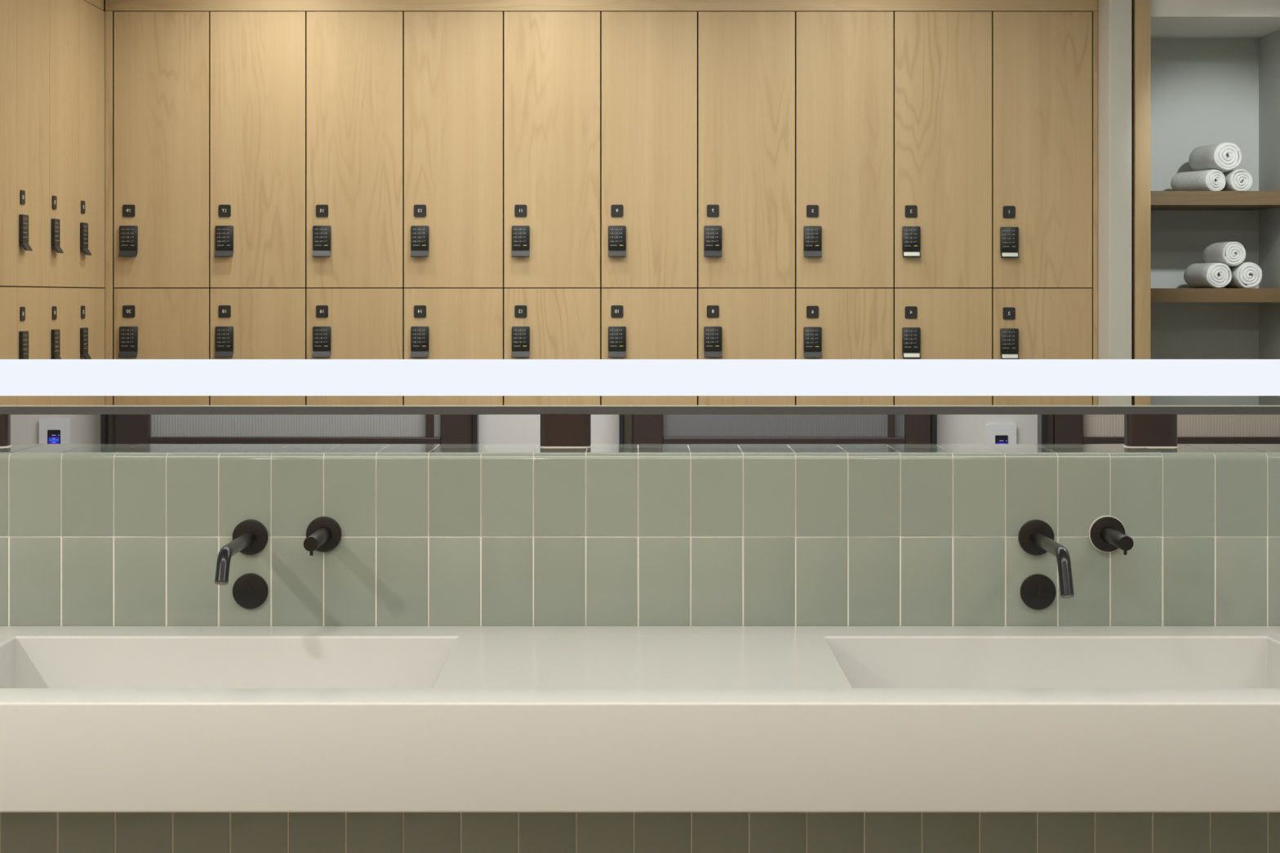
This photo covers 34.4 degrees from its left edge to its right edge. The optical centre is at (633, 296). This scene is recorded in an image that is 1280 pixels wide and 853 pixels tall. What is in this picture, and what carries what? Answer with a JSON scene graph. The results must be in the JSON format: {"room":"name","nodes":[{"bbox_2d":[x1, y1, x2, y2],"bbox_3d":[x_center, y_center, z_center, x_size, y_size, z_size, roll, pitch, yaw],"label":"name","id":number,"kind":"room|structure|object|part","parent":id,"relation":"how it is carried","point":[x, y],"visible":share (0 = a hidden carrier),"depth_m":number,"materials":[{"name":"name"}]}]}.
{"room":"changing room","nodes":[
{"label":"changing room","id":0,"kind":"room"},
{"bbox_2d":[10,414,1037,444],"bbox_3d":[-0.095,0.090,5.650,4.450,2.500,0.100,0,0,0],"label":"wall","id":1,"kind":"structure","parent":0,"point":[24,428],"depth_m":5.60,"materials":[{"name":"white paint"}]},
{"bbox_2d":[39,418,70,444],"bbox_3d":[-1.567,0.389,5.593,0.082,0.118,0.013,0,0,0],"label":"thermostat","id":2,"kind":"object","parent":1,"relation":"attached to","point":[51,431],"visible":0.66,"depth_m":5.59,"materials":[{"name":"white plastic"}]},
{"bbox_2d":[100,414,479,444],"bbox_3d":[-0.925,0.215,5.569,1.010,2.250,0.059,0,0,0],"label":"door","id":3,"kind":"structure","parent":1,"relation":"in","point":[114,428],"depth_m":5.58,"materials":[{"name":"black"}]},
{"bbox_3d":[-0.912,-0.196,5.585,0.784,1.151,0.007,0,0,0],"label":"glass pane","id":4,"kind":"part","parent":3,"relation":"part of","materials":[{"name":"grey glass"}]},
{"bbox_2d":[618,414,937,444],"bbox_3d":[0.386,0.215,5.569,0.852,2.250,0.059,0,0,0],"label":"door","id":5,"kind":"structure","parent":1,"relation":"in","point":[637,429],"depth_m":5.58,"materials":[{"name":"black"}]},
{"bbox_3d":[0.404,-0.196,5.585,0.651,1.151,0.007,0,0,0],"label":"glass pane","id":6,"kind":"part","parent":5,"relation":"part of","materials":[{"name":"grey glass"}]},
{"bbox_2d":[986,423,1016,444],"bbox_3d":[0.993,0.404,5.593,0.082,0.118,0.013,0,0,0],"label":"thermostat","id":7,"kind":"object","parent":1,"relation":"attached to","point":[996,433],"visible":0.46,"depth_m":5.59,"materials":[{"name":"white plastic"}]},
{"bbox_2d":[1037,414,1279,444],"bbox_3d":[1.585,0.215,5.569,0.986,2.250,0.059,0,0,0],"label":"door","id":8,"kind":"structure","parent":1,"relation":"in","point":[1051,428],"depth_m":5.58,"materials":[{"name":"black wood"}]},
{"bbox_3d":[1.585,0.215,5.569,0.986,2.250,0.059,0,0,0],"label":"edge trim","id":9,"kind":"part","parent":8,"relation":"part of","materials":[{"name":"black metal"}]},
{"bbox_3d":[1.602,-0.196,5.585,0.790,1.151,0.007,0,0,0],"label":"glass pane","id":10,"kind":"part","parent":8,"relation":"part of","materials":[{"name":"beige glass"}]},
{"bbox_2d":[0,444,1279,626],"bbox_3d":[-0.109,0.784,3.108,3.902,1.112,0.185,0,0,0],"label":"wall","id":11,"kind":"structure","parent":0,"point":[91,535],"depth_m":3.02,"materials":[{"name":"tile"}]},
{"bbox_2d":[214,519,268,585],"bbox_3d":[-0.559,0.359,2.905,0.052,0.068,0.221,0,0,0],"label":"faucet","id":12,"kind":"object","parent":11,"relation":"attached to","point":[250,536],"visible":1,"depth_m":2.97,"materials":[{"name":"black metal"}]},
{"bbox_3d":[-0.559,0.367,2.902,0.018,0.051,0.215,0,0,0],"label":"spout","id":13,"kind":"part","parent":12,"relation":"part of","materials":[{"name":"black metal"}]},
{"bbox_2d":[232,573,268,608],"bbox_3d":[-0.559,0.429,3.013,0.052,0.052,0.006,0,0,0],"label":"plate","id":14,"kind":"object","parent":11,"relation":"attached to","point":[250,590],"visible":1,"depth_m":3.01,"materials":[{"name":"black metal"}]},
{"bbox_2d":[303,516,341,555],"bbox_3d":[-0.452,0.346,2.953,0.051,0.051,0.124,0,0,0],"label":"faucet control","id":15,"kind":"object","parent":11,"relation":"attached to","point":[323,534],"visible":1,"depth_m":3.01,"materials":[{"name":"black metal"}]},
{"bbox_3d":[-0.452,0.346,2.950,0.021,0.021,0.118,0,0,0],"label":"handle","id":16,"kind":"part","parent":15,"relation":"part of","materials":[{"name":"black metal"}]},
{"bbox_2d":[0,0,1279,447],"bbox_3d":[-0.100,-0.282,3.143,3.724,1.020,0.038,0,0,0],"label":"mirror","id":17,"kind":"object","parent":11,"relation":"on","point":[564,212],"visible":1,"depth_m":3.13,"materials":[{"name":"clear glass"}]},
{"bbox_3d":[-0.988,0.203,3.142,0.076,0.050,0.034,0,0,0],"label":"post","id":18,"kind":"part","parent":17,"relation":"part of","materials":[{"name":"brown metal"}]},
{"bbox_3d":[-0.104,0.203,3.142,0.076,0.050,0.034,0,0,0],"label":"post","id":19,"kind":"part","parent":17,"relation":"part of","materials":[{"name":"brown wood"}]},
{"bbox_3d":[-0.100,-0.307,3.145,3.724,0.971,0.034,0,0,0],"label":"frame","id":20,"kind":"part","parent":17,"relation":"part of","materials":[{"name":"metal"}]},
{"bbox_3d":[0.785,0.203,3.142,0.076,0.050,0.034,0,0,0],"label":"post","id":21,"kind":"part","parent":17,"relation":"part of","materials":[{"name":"brown wood"}]},
{"bbox_2d":[0,626,1279,813],"bbox_3d":[-0.109,0.546,2.731,3.862,0.131,0.568,0,0,0],"label":"sink","id":22,"kind":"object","parent":11,"relation":"attached to","point":[94,719],"depth_m":2.45,"materials":[{"name":"white stone"}]},
{"bbox_2d":[0,638,457,688],"bbox_3d":[-0.562,0.535,2.734,0.625,0.102,0.386,0,0,0],"label":"basin","id":23,"kind":"object","parent":22,"relation":"in","point":[24,663],"depth_m":2.93,"materials":[{"name":"white stone"}]},
{"bbox_2d":[826,638,1279,688],"bbox_3d":[0.583,0.535,2.734,0.625,0.102,0.386,0,0,0],"label":"basin","id":24,"kind":"object","parent":22,"relation":"in","point":[855,663],"depth_m":2.93,"materials":[{"name":"white stone"}]},
{"bbox_2d":[1020,573,1056,609],"bbox_3d":[0.589,0.430,3.013,0.052,0.052,0.006,0,0,0],"label":"plate","id":25,"kind":"object","parent":11,"relation":"attached to","point":[1037,591],"visible":1,"depth_m":3.01,"materials":[{"name":"black metal"}]},
{"bbox_2d":[1017,520,1074,598],"bbox_3d":[0.586,0.368,2.902,0.052,0.084,0.227,0,0,0],"label":"faucet","id":26,"kind":"object","parent":11,"relation":"attached to","point":[1035,537],"visible":1,"depth_m":2.93,"materials":[{"name":"black metal"}]},
{"bbox_3d":[0.586,0.376,2.899,0.018,0.068,0.221,0,0,0],"label":"spout","id":27,"kind":"part","parent":26,"relation":"part of","materials":[{"name":"black metal"}]},
{"bbox_2d":[1088,515,1133,555],"bbox_3d":[0.690,0.346,2.957,0.054,0.054,0.117,0,0,0],"label":"faucet control","id":28,"kind":"object","parent":11,"relation":"attached to","point":[1107,534],"visible":1,"depth_m":3.01,"materials":[{"name":"black metal"}]},
{"bbox_3d":[0.690,0.346,2.954,0.021,0.021,0.111,0,0,0],"label":"handle","id":29,"kind":"part","parent":28,"relation":"part of","materials":[{"name":"black metal"}]},
{"bbox_2d":[0,813,1279,852],"bbox_3d":[-0.149,0.976,2.879,3.983,0.728,0.273,0,0,0],"label":"wall","id":30,"kind":"structure","parent":0,"point":[20,833],"depth_m":2.74,"materials":[{"name":"tile"}]}
]}

